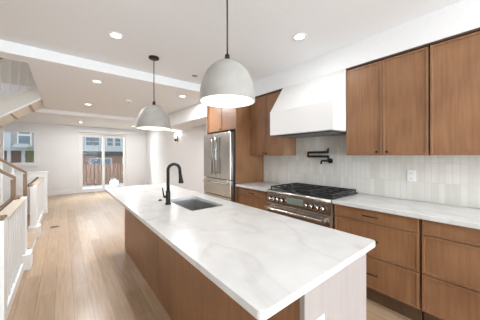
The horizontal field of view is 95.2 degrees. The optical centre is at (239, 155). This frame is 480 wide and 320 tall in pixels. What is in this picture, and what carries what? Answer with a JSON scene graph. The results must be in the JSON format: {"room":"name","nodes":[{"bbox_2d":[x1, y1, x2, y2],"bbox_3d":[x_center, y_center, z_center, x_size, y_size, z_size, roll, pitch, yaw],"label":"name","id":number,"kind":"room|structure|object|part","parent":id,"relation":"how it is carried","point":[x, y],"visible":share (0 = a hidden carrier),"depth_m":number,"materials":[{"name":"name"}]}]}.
{"room":"kitchen","nodes":[
{"label":"kitchen","id":0,"kind":"room"},
{"bbox_2d":[0,215,6,319],"bbox_3d":[-2.642,0.931,1.159,1.936,0.885,0.140,0,0,-39],"label":"wall","id":1,"kind":"structure","parent":0,"point":[3,218],"depth_m":1.72,"materials":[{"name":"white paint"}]},
{"bbox_2d":[1,58,34,86],"bbox_3d":[-4.556,-2.374,2.920,2.970,1.700,3.300,0,0,-39],"label":"wall","id":2,"kind":"structure","parent":0,"point":[4,62],"depth_m":4.70,"materials":[{"name":"beige paint"}]},
{"bbox_2d":[3,171,47,215],"bbox_3d":[-5.164,0.880,4.905,1.305,0.995,0.150,0,0,-39],"label":"wall","id":3,"kind":"structure","parent":0,"point":[31,176],"depth_m":5.04,"materials":[{"name":"paint"}]},
{"bbox_3d":[-5.124,1.317,4.852,1.300,0.120,0.012,0,0,-39],"label":"skirting","id":4,"kind":"part","parent":3,"relation":"part of","materials":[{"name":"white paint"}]},
{"bbox_2d":[0,122,145,191],"bbox_3d":[-6.476,-0.921,7.722,6.200,4.600,0.150,0,0,-39],"label":"wall","id":5,"kind":"structure","parent":0,"point":[58,144],"depth_m":7.80,"materials":[{"name":"paint"}]},
{"bbox_2d":[0,128,38,166],"bbox_3d":[-7.165,-0.260,7.112,0.940,1.220,0.135,0,0,-39],"label":"window","id":6,"kind":"structure","parent":5,"relation":"in","point":[36,132],"depth_m":7.14,"materials":[{"name":"white paint"}]},
{"bbox_2d":[47,184,145,195],"bbox_3d":[-6.381,1.314,7.689,5.900,0.130,0.016,0,0,-39],"label":"baseboard","id":7,"kind":"structure","parent":5,"relation":"attached to","point":[68,191],"depth_m":7.77,"materials":[{"name":"white paint"}]},
{"bbox_2d":[78,132,126,192],"bbox_3d":[-5.340,0.253,8.602,1.630,2.250,0.140,0,0,-39],"label":"door","id":8,"kind":"structure","parent":5,"relation":"in","point":[80,136],"depth_m":8.49,"materials":[{"name":"white paint"}]},
{"bbox_3d":[-5.631,0.263,8.369,0.785,2.170,0.040,0,0,-39],"label":"sash","id":9,"kind":"part","parent":8,"relation":"part of","materials":[{"name":"clear glass"}]},
{"bbox_3d":[-5.094,0.262,8.859,0.825,2.170,0.040,0,0,-39],"label":"sash","id":10,"kind":"part","parent":8,"relation":"part of","materials":[{"name":"clear glass"}]},
{"bbox_2d":[77,130,128,134],"bbox_3d":[-5.284,-0.907,8.530,1.730,0.092,0.085,0,0,-39],"label":"roller blind","id":11,"kind":"object","parent":5,"relation":"attached to","point":[84,131],"visible":1,"depth_m":8.49,"materials":[{"name":"white fabric"}]},
{"bbox_2d":[0,40,200,130],"bbox_3d":[-4.355,-1.309,5.087,6.000,0.430,6.615,0,0,-39],"label":"ceiling","id":12,"kind":"structure","parent":0,"point":[61,87],"depth_m":3.74,"materials":[{"name":"paint"}]},
{"bbox_2d":[32,109,137,121],"bbox_3d":[-4.760,-1.048,5.104,5.390,0.090,0.220,0,0,-39],"label":"trim","id":13,"kind":"structure","parent":12,"relation":"attached to","point":[39,111],"depth_m":5.61,"materials":[{"name":"paint"}]},
{"bbox_2d":[7,191,411,319],"bbox_3d":[-2.286,1.433,2.523,6.200,0.120,13.400,0,0,-39],"label":"floor","id":14,"kind":"structure","parent":0,"point":[82,268],"depth_m":2.55,"materials":[{"name":"brown wood"}]},
{"bbox_2d":[0,198,24,317],"bbox_3d":[-2.292,0.933,2.175,0.125,0.880,1.045,0,0,-39],"label":"guard","id":15,"kind":"object","parent":14,"relation":"on","point":[12,208],"visible":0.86,"depth_m":2.18,"materials":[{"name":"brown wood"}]},
{"bbox_3d":[-2.333,0.513,2.143,0.023,0.040,1.045,0,0,-39],"label":"cap rail","id":16,"kind":"part","parent":15,"relation":"part of","materials":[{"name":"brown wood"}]},
{"bbox_3d":[-2.274,1.323,2.189,0.060,0.100,1.005,0,0,-39],"label":"rail","id":17,"kind":"part","parent":15,"relation":"part of","materials":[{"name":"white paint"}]},
{"bbox_2d":[14,195,32,270],"bbox_3d":[-2.650,0.934,2.679,0.150,0.880,0.220,0,0,-39],"label":"newel post","id":18,"kind":"object","parent":14,"relation":"on","point":[27,254],"visible":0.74,"depth_m":2.63,"materials":[{"name":"white paint"}]},
{"bbox_3d":[-2.668,0.851,2.678,0.080,0.675,0.180,0,0,-39],"label":"post","id":19,"kind":"part","parent":18,"relation":"part of","materials":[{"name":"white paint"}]},
{"bbox_2d":[27,230,36,249],"bbox_3d":[-3.049,1.284,3.155,0.125,0.180,0.920,0,0,-39],"label":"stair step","id":20,"kind":"structure","parent":14,"relation":"on","point":[31,235],"depth_m":3.20,"materials":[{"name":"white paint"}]},
{"bbox_2d":[28,184,40,237],"bbox_3d":[-3.497,0.935,3.731,0.150,0.880,0.220,0,0,-39],"label":"newel post","id":21,"kind":"object","parent":14,"relation":"on","point":[33,225],"visible":0.92,"depth_m":3.66,"materials":[{"name":"white paint"}]},
{"bbox_3d":[-3.515,0.852,3.729,0.080,0.675,0.180,0,0,-39],"label":"post","id":22,"kind":"part","parent":21,"relation":"part of","materials":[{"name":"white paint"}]},
{"bbox_2d":[27,177,43,223],"bbox_3d":[-4.153,0.936,4.486,0.125,0.880,1.780,0,0,-39],"label":"guard","id":23,"kind":"object","parent":14,"relation":"on","point":[37,181],"visible":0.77,"depth_m":4.50,"materials":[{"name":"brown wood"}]},
{"bbox_3d":[-4.135,1.326,4.500,0.060,0.100,1.740,0,0,-39],"label":"rail","id":24,"kind":"part","parent":23,"relation":"part of","materials":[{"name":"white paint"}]},
{"bbox_2d":[203,130,234,201],"bbox_3d":[-0.176,0.475,4.044,0.763,1.790,0.858,0,0,-39],"label":"refrigerator","id":25,"kind":"object","parent":14,"relation":"on","point":[219,148],"visible":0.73,"depth_m":3.73,"materials":[{"name":"grey metal"}]},
{"bbox_3d":[-0.535,0.001,4.029,0.060,0.790,0.432,0,0,-39],"label":"door","id":26,"kind":"part","parent":25,"relation":"part of","materials":[{"name":"silver metal"}]},
{"bbox_3d":[-0.476,-0.004,3.860,0.065,0.650,0.028,0,0,-39],"label":"handle","id":27,"kind":"part","parent":25,"relation":"part of","materials":[{"name":"silver metal"}]},
{"bbox_3d":[-0.445,0.461,3.827,0.058,0.022,0.720,0,0,-39],"label":"handle","id":28,"kind":"part","parent":25,"relation":"part of","materials":[{"name":"silver metal"}]},
{"bbox_3d":[-0.414,-0.004,3.782,0.065,0.650,0.028,0,0,-39],"label":"handle","id":29,"kind":"part","parent":25,"relation":"part of","materials":[{"name":"silver metal"}]},
{"bbox_3d":[-0.400,0.991,3.863,0.060,0.600,0.858,0,0,-39],"label":"freezer drawer","id":30,"kind":"part","parent":25,"relation":"part of","materials":[{"name":"silver metal"}]},
{"bbox_3d":[-0.401,0.543,3.863,0.060,0.275,0.858,0,0,-39],"label":"freezer drawer","id":31,"kind":"part","parent":25,"relation":"part of","materials":[{"name":"silver metal"}]},
{"bbox_3d":[-0.264,0.000,3.693,0.060,0.790,0.420,0,0,-39],"label":"door","id":32,"kind":"part","parent":25,"relation":"part of","materials":[{"name":"silver metal"}]},
{"bbox_2d":[207,105,262,202],"bbox_3d":[-0.113,0.198,4.096,0.629,2.345,0.922,0,0,-39],"label":"refrigerator surround","id":33,"kind":"object","parent":14,"relation":"on","point":[248,168],"visible":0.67,"depth_m":3.70,"materials":[{"name":"brown wood"}]},
{"bbox_3d":[-0.393,0.198,4.447,0.625,2.345,0.022,0,0,-39],"label":"panel","id":34,"kind":"part","parent":33,"relation":"part of","materials":[{"name":"brown wood"}]},
{"bbox_3d":[-0.470,-0.699,4.090,0.020,0.510,0.434,0,0,-39],"label":"door","id":35,"kind":"part","parent":33,"relation":"part of","materials":[{"name":"brown wood"}]},
{"bbox_3d":[-0.196,-0.700,3.749,0.020,0.510,0.433,0,0,-39],"label":"door","id":36,"kind":"part","parent":33,"relation":"part of","materials":[{"name":"brown wood"}]},
{"bbox_3d":[0.171,0.197,3.746,0.625,2.345,0.022,0,0,-39],"label":"panel","id":37,"kind":"part","parent":33,"relation":"part of","materials":[{"name":"brown wood"}]},
{"bbox_2d":[125,208,365,319],"bbox_3d":[-0.502,0.929,2.204,0.582,0.884,3.095,0,0,-39],"label":"kitchen island","id":38,"kind":"object","parent":14,"relation":"on","point":[184,292],"visible":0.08,"depth_m":1.41,"materials":[{"name":"brown wood"}]},
{"bbox_3d":[-1.231,0.930,2.662,0.019,0.884,1.425,0,0,-39],"label":"panel","id":39,"kind":"part","parent":38,"relation":"part of","materials":[{"name":"brown wood"}]},
{"bbox_3d":[-0.273,0.928,1.472,0.019,0.884,1.619,0,0,-39],"label":"panel","id":40,"kind":"part","parent":38,"relation":"part of","materials":[{"name":"brown wood"}]},
{"bbox_2d":[105,183,374,319],"bbox_3d":[-0.589,0.471,2.128,0.860,0.029,3.145,0,0,-39],"label":"island countertop","id":41,"kind":"structure","parent":38,"relation":"on","point":[265,261],"depth_m":1.14,"materials":[{"name":"white stone"}]},
{"bbox_2d":[162,163,183,204],"bbox_3d":[-0.637,0.262,2.084,0.199,0.390,0.063,0,0,-24],"label":"kitchen faucet","id":42,"kind":"object","parent":41,"relation":"on","point":[167,196],"visible":1,"depth_m":2.06,"materials":[{"name":"black metal"}]},
{"bbox_3d":[-0.627,0.199,2.088,0.142,0.264,0.030,0,0,-29],"label":"spout","id":43,"kind":"part","parent":42,"relation":"part of","materials":[{"name":"black metal"}]},
{"bbox_2d":[172,199,217,210],"bbox_3d":[-0.453,0.601,2.142,0.362,0.230,0.617,0,0,-39],"label":"sink","id":44,"kind":"object","parent":41,"relation":"in","point":[191,204],"visible":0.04,"depth_m":2.40,"materials":[{"name":"metal"}]},
{"bbox_2d":[316,314,323,319],"bbox_3d":[0.315,0.702,0.869,0.072,0.116,0.009,0,0,-39],"label":"wall outlet","id":45,"kind":"object","parent":38,"relation":"attached to","point":[321,317],"visible":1,"depth_m":0.88,"materials":[{"name":"white plastic"}]},
{"bbox_3d":[0.449,0.927,0.998,0.551,0.884,0.022,0,0,-39],"label":"panel","id":46,"kind":"part","parent":38,"relation":"part of","materials":[{"name":"beige wood"}]},
{"bbox_2d":[238,187,267,210],"bbox_3d":[0.400,0.932,3.444,0.629,0.874,0.714,0,0,-39],"label":"base cabinet","id":47,"kind":"object","parent":14,"relation":"on","point":[249,197],"visible":0.23,"depth_m":3.26,"materials":[{"name":"brown wood"}]},
{"bbox_3d":[0.189,0.557,3.275,0.020,0.111,0.706,0,0,-39],"label":"drawer","id":48,"kind":"part","parent":47,"relation":"part of","materials":[{"name":"brown wood"}]},
{"bbox_2d":[236,181,285,191],"bbox_3d":[0.399,0.475,3.444,0.630,0.036,0.720,0,0,-39],"label":"countertop","id":49,"kind":"structure","parent":47,"relation":"on","point":[261,186],"depth_m":3.37,"materials":[{"name":"white stone"}]},
{"bbox_2d":[265,183,357,228],"bbox_3d":[0.872,0.887,2.778,0.720,0.961,0.899,0,0,-39],"label":"range","id":50,"kind":"object","parent":14,"relation":"on","point":[310,203],"visible":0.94,"depth_m":2.56,"materials":[{"name":"silver metal"}]},
{"bbox_3d":[0.661,0.902,2.608,0.033,0.555,0.893,0,0,-39],"label":"oven door","id":51,"kind":"part","parent":50,"relation":"part of","materials":[{"name":"silver metal"}]},
{"bbox_3d":[0.660,0.554,2.607,0.035,0.121,0.899,0,0,-39],"label":"control panel","id":52,"kind":"part","parent":50,"relation":"part of","materials":[{"name":"silver metal"}]},
{"bbox_2d":[270,186,357,199],"bbox_3d":[0.912,0.455,2.811,0.615,0.017,0.899,0,0,-39],"label":"cooktop","id":53,"kind":"object","parent":50,"relation":"in","point":[342,195],"depth_m":2.59,"materials":[{"name":"black metal"}]},
{"bbox_2d":[335,204,423,319],"bbox_3d":[1.418,0.931,2.180,0.629,0.874,0.701,0,0,-39],"label":"base cabinet","id":54,"kind":"object","parent":14,"relation":"on","point":[394,265],"visible":0.56,"depth_m":1.89,"materials":[{"name":"brown wood"}]},
{"bbox_3d":[1.207,0.556,2.010,0.020,0.111,0.693,0,0,-39],"label":"drawer","id":55,"kind":"part","parent":54,"relation":"part of","materials":[{"name":"brown wood"}]},
{"bbox_3d":[1.207,0.772,2.010,0.020,0.298,0.693,0,0,-39],"label":"drawer","id":56,"kind":"part","parent":54,"relation":"part of","materials":[{"name":"brown wood"}]},
{"bbox_3d":[1.207,1.076,2.010,0.020,0.285,0.693,0,0,-39],"label":"drawer","id":57,"kind":"part","parent":54,"relation":"part of","materials":[{"name":"brown wood"}]},
{"bbox_2d":[422,219,479,319],"bbox_3d":[1.923,0.930,1.553,0.629,0.874,0.889,0,0,-39],"label":"base cabinet","id":58,"kind":"object","parent":14,"relation":"on","point":[450,253],"visible":0.94,"depth_m":1.60,"materials":[{"name":"brown wood"}]},
{"bbox_2d":[332,193,479,228],"bbox_3d":[1.701,0.474,1.827,0.630,0.036,1.613,0,0,-39],"label":"countertop","id":59,"kind":"structure","parent":58,"relation":"on","point":[468,217],"depth_m":1.89,"materials":[{"name":"white stone"}]},
{"bbox_3d":[1.712,0.555,1.383,0.020,0.111,0.881,0,0,-39],"label":"drawer","id":60,"kind":"part","parent":58,"relation":"part of","materials":[{"name":"brown wood"}]},
{"bbox_3d":[1.712,0.772,1.383,0.020,0.298,0.881,0,0,-39],"label":"drawer","id":61,"kind":"part","parent":58,"relation":"part of","materials":[{"name":"brown wood"}]},
{"bbox_3d":[1.712,1.075,1.383,0.020,0.285,0.881,0,0,-39],"label":"drawer","id":62,"kind":"part","parent":58,"relation":"part of","materials":[{"name":"brown wood"}]},
{"bbox_3d":[-5.455,0.713,2.411,0.905,1.330,2.760,0,0,-39],"label":"stair landing","id":63,"kind":"structure","parent":14,"relation":"on","visible":0},
{"bbox_2d":[0,57,43,126],"bbox_3d":[-4.890,-0.903,3.990,1.940,2.574,0.972,0,0,-39],"label":"staircase","id":64,"kind":"structure","parent":63,"relation":"on","point":[15,106],"depth_m":4.08,"materials":[{"name":"beige paint"}]},
{"bbox_3d":[-3.832,0.710,2.588,1.775,1.330,1.000,0,0,-39],"label":"staircase","id":65,"kind":"structure","parent":14,"relation":"on","visible":0},
{"bbox_2d":[0,169,15,199],"bbox_3d":[-3.509,0.129,2.169,1.815,2.493,0.044,0,0,-39],"label":"stair handrail","id":66,"kind":"object","parent":65,"relation":"attached to","point":[13,180],"visible":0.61,"depth_m":2.70,"materials":[{"name":"brown wood"}]},
{"bbox_3d":[-3.509,-0.407,2.169,1.815,1.421,0.044,0,0,-39],"label":"rail","id":67,"kind":"part","parent":66,"relation":"part of","materials":[{"name":"brown wood"}]},
{"bbox_3d":[-2.818,0.834,2.724,0.045,1.080,0.044,0,0,-39],"label":"newel post","id":68,"kind":"part","parent":66,"relation":"part of","materials":[{"name":"brown wood"}]},
{"bbox_2d":[0,158,26,205],"bbox_3d":[-4.176,0.129,2.999,1.815,2.493,0.044,0,0,-39],"label":"stair handrail","id":69,"kind":"object","parent":65,"relation":"attached to","point":[1,159],"visible":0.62,"depth_m":3.44,"materials":[{"name":"brown wood"}]},
{"bbox_3d":[-4.177,-0.406,2.999,1.815,1.421,0.044,0,0,-39],"label":"rail","id":70,"kind":"part","parent":69,"relation":"part of","materials":[{"name":"brown wood"}]},
{"bbox_3d":[-3.486,0.835,3.554,0.045,1.080,0.044,0,0,-39],"label":"newel post","id":71,"kind":"part","parent":69,"relation":"part of","materials":[{"name":"brown wood"}]},
{"bbox_2d":[0,0,462,84],"bbox_3d":[-0.216,-1.290,-0.053,6.000,0.120,6.585,0,0,-39],"label":"ceiling","id":72,"kind":"structure","parent":0,"point":[187,37],"depth_m":2.10,"materials":[{"name":"paint"}]},
{"bbox_2d":[108,31,123,38],"bbox_3d":[-1.264,-1.225,2.232,0.144,0.006,0.144,0,0,-39],"label":"recessed light","id":73,"kind":"object","parent":72,"relation":"in","point":[113,34],"visible":1,"depth_m":2.23,"materials":[{"name":"white plastic"}]},
{"bbox_2d":[136,55,170,129],"bbox_3d":[-1.075,-0.783,2.737,0.400,0.890,0.400,0,0,-39],"label":"pendant lamp","id":74,"kind":"object","parent":72,"relation":"hanging from","point":[151,117],"visible":1,"depth_m":2.61,"materials":[{"name":"grey paint"}]},
{"bbox_3d":[-1.074,-0.485,2.737,0.400,0.294,0.400,0,0,-39],"label":"lamp shade","id":75,"kind":"part","parent":74,"relation":"part of","materials":[{"name":"grey paint"}]},
{"bbox_2d":[199,0,254,107],"bbox_3d":[-0.092,-0.809,1.579,0.400,0.842,0.400,0,0,-39],"label":"pendant lamp","id":76,"kind":"object","parent":72,"relation":"hanging from","point":[226,83],"visible":1,"depth_m":1.44,"materials":[{"name":"white metal"}]},
{"bbox_3d":[-0.091,-0.535,1.579,0.400,0.294,0.400,0,0,-39],"label":"lamp shade","id":77,"kind":"part","parent":76,"relation":"part of","materials":[{"name":"grey paint"}]},
{"bbox_3d":[-0.092,-0.966,1.579,0.010,0.488,0.010,0,0,-16],"label":"rod","id":78,"kind":"part","parent":76,"relation":"part of","materials":[{"name":"brown metal"}]},
{"bbox_2d":[292,33,306,39],"bbox_3d":[0.615,-1.228,2.264,0.144,0.006,0.144,0,0,-39],"label":"recessed light","id":79,"kind":"object","parent":72,"relation":"in","point":[299,36],"visible":1,"depth_m":2.26,"materials":[{"name":"white plastic"}]},
{"bbox_2d":[146,125,479,208],"bbox_3d":[0.089,-0.930,4.438,0.133,4.600,13.200,0,0,-39],"label":"wall","id":80,"kind":"structure","parent":0,"point":[442,179],"depth_m":2.82,"materials":[{"name":"tile"}]},
{"bbox_2d":[251,88,295,155],"bbox_3d":[0.510,-0.489,3.536,0.339,0.973,0.707,0,0,-39],"label":"upper cabinet","id":81,"kind":"object","parent":80,"relation":"attached to","point":[262,143],"visible":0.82,"depth_m":3.44,"materials":[{"name":"brown wood"}]},
{"bbox_3d":[0.296,-0.476,3.586,0.020,0.944,0.349,0,0,-39],"label":"door","id":82,"kind":"part","parent":81,"relation":"part of","materials":[{"name":"brown wood"}]},
{"bbox_3d":[0.517,-0.970,3.542,0.319,0.012,0.707,0,0,-39],"label":"trim","id":83,"kind":"part","parent":81,"relation":"part of","materials":[{"name":"brown wood"}]},
{"bbox_3d":[0.516,-0.477,3.312,0.020,0.944,0.342,0,0,-39],"label":"door","id":84,"kind":"part","parent":81,"relation":"part of","materials":[{"name":"brown wood"}]},
{"bbox_2d":[270,69,345,137],"bbox_3d":[0.926,-0.618,2.833,0.598,0.718,0.905,0,0,-39],"label":"range hood","id":85,"kind":"object","parent":80,"relation":"attached to","point":[316,107],"visible":0.79,"depth_m":2.57,"materials":[{"name":"white paint"}]},
{"bbox_2d":[307,148,332,163],"bbox_3d":[1.095,0.006,3.023,0.078,0.216,0.350,0,0,-39],"label":"pot filler","id":86,"kind":"object","parent":80,"relation":"attached to","point":[329,160],"visible":1,"depth_m":2.97,"materials":[{"name":"black metal"}]},
{"bbox_3d":[1.069,-0.045,3.018,0.031,0.031,0.300,0,0,-39],"label":"arm","id":87,"kind":"part","parent":86,"relation":"part of","materials":[{"name":"black metal"}]},
{"bbox_3d":[1.071,0.011,3.016,0.031,0.031,0.305,0,0,-39],"label":"arm","id":88,"kind":"part","parent":86,"relation":"part of","materials":[{"name":"black metal"}]},
{"bbox_2d":[346,43,429,154],"bbox_3d":[1.527,-0.491,2.273,0.339,0.973,0.718,0,0,-39],"label":"upper cabinet","id":89,"kind":"object","parent":80,"relation":"attached to","point":[388,97],"visible":1,"depth_m":2.13,"materials":[{"name":"brown wood"}]},
{"bbox_3d":[1.310,-0.478,2.327,0.020,0.944,0.351,0,0,-39],"label":"door","id":90,"kind":"part","parent":89,"relation":"part of","materials":[{"name":"brown wood"}]},
{"bbox_3d":[1.534,-0.971,2.279,0.319,0.012,0.718,0,0,-39],"label":"trim","id":91,"kind":"part","parent":89,"relation":"part of","materials":[{"name":"brown wood"}]},
{"bbox_3d":[1.534,-0.478,2.049,0.020,0.944,0.351,0,0,-39],"label":"door","id":92,"kind":"part","parent":89,"relation":"part of","materials":[{"name":"brown wood"}]},
{"bbox_2d":[407,170,415,181],"bbox_3d":[1.761,0.207,2.249,0.009,0.116,0.072,0,0,-39],"label":"wall outlet","id":93,"kind":"object","parent":80,"relation":"attached to","point":[411,174],"visible":1,"depth_m":2.25,"materials":[{"name":"white plastic"}]},
{"bbox_2d":[429,27,479,154],"bbox_3d":[1.987,-0.491,1.701,0.339,0.973,0.741,0,0,-39],"label":"upper cabinet","id":94,"kind":"object","parent":80,"relation":"attached to","point":[455,59],"visible":1,"depth_m":1.78,"materials":[{"name":"brown wood"}]},
{"bbox_3d":[1.994,-0.972,1.708,0.319,0.012,0.741,0,0,-39],"label":"trim","id":95,"kind":"part","parent":94,"relation":"part of","materials":[{"name":"brown wood"}]},
{"bbox_2d":[253,0,479,96],"bbox_3d":[1.884,-1.106,1.637,0.610,0.253,6.585,0,0,-39],"label":"soffit","id":96,"kind":"structure","parent":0,"point":[462,16],"depth_m":2.14,"materials":[{"name":"paint"}]},
{"bbox_2d":[0,50,199,91],"bbox_3d":[-2.512,-1.105,2.313,5.390,0.018,0.018,0,0,-39],"label":"trim","id":97,"kind":"structure","parent":96,"relation":"attached to","point":[4,51],"depth_m":2.78,"materials":[{"name":"white paint"}]},
{"bbox_2d":[157,103,206,131],"bbox_3d":[-1.267,-0.938,5.551,0.610,0.320,3.465,0,0,-39],"label":"trim","id":98,"kind":"structure","parent":96,"relation":"attached to","point":[195,115],"depth_m":5.13,"materials":[{"name":"paint"}]},
{"label":"outside","id":99,"kind":"structure","parent":0,"visible":0},
{"bbox_2d":[83,183,122,188],"bbox_3d":[-6.965,1.580,9.450,9.000,0.200,3.140,0,0,-39],"label":"deck","id":100,"kind":"object","parent":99,"point":[120,184],"depth_m":10.53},
{"bbox_2d":[83,164,122,184],"bbox_3d":[-7.305,0.940,10.987,4.400,1.080,0.160,0,0,-39],"label":"fence","id":101,"kind":"object","parent":100,"relation":"on","point":[94,168],"visible":0.38,"depth_m":11.06,"materials":[{"name":"brown wood"}]},
{"bbox_2d":[109,178,118,186],"bbox_3d":[-5.950,1.263,10.357,0.400,0.426,0.400,0,0,-39],"label":"planter","id":102,"kind":"object","parent":100,"relation":"on","point":[113,182],"visible":0.94,"depth_m":10.22,"materials":[{"name":"white"}]},
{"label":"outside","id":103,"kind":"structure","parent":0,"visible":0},
{"bbox_3d":[-21.996,2.951,27.324,60.000,0.100,49.840,0,0,-39],"label":"ground","id":104,"kind":"structure","parent":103,"visible":0},
{"bbox_2d":[4,131,33,162],"bbox_3d":[-18.537,-1.354,15.247,8.250,8.500,5.000,0,0,-39],"label":"house","id":105,"kind":"structure","parent":104,"relation":"on","point":[16,144],"depth_m":15.75,"materials":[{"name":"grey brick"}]},
{"bbox_3d":[-16.562,-1.082,15.585,0.350,1.050,0.150,0,0,-39],"label":"bay panel","id":106,"kind":"part","parent":105,"relation":"part of","materials":[{"name":"white"}]},
{"bbox_3d":[-16.109,1.268,15.273,0.180,3.250,0.200,0,0,-39],"label":"porch post","id":107,"kind":"part","parent":105,"relation":"part of","materials":[{"name":"white"}]},
{"bbox_3d":[-15.548,1.267,15.725,0.180,3.250,0.200,0,0,-39],"label":"porch post","id":108,"kind":"part","parent":105,"relation":"part of","materials":[{"name":"white"}]},
{"bbox_3d":[-15.859,-1.133,16.106,0.600,0.650,0.020,0,0,-39],"label":"pane","id":109,"kind":"part","parent":105,"relation":"part of","materials":[{"name":"glass"}]},
{"bbox_2d":[25,144,33,162],"bbox_3d":[-13.898,1.071,14.498,0.567,3.637,0.583,0,0,-39],"label":"street tree","id":110,"kind":"object","parent":104,"relation":"on","point":[31,154],"visible":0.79,"depth_m":14.52,"materials":[{"name":"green plant"}]},
{"bbox_2d":[83,136,122,185],"bbox_3d":[-11.758,-1.364,21.218,9.700,8.500,4.200,0,0,-39],"label":"house","id":111,"kind":"structure","parent":104,"relation":"on","point":[92,146],"depth_m":18.67,"materials":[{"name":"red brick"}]},
{"bbox_3d":[-12.101,0.627,18.398,0.665,0.680,0.020,0,0,-39],"label":"pane","id":112,"kind":"part","parent":111,"relation":"part of","materials":[{"name":"glass"}]},
{"bbox_3d":[-11.536,0.626,18.853,0.665,0.680,0.020,0,0,-39],"label":"pane","id":113,"kind":"part","parent":111,"relation":"part of","materials":[{"name":"glass"}]}
]}

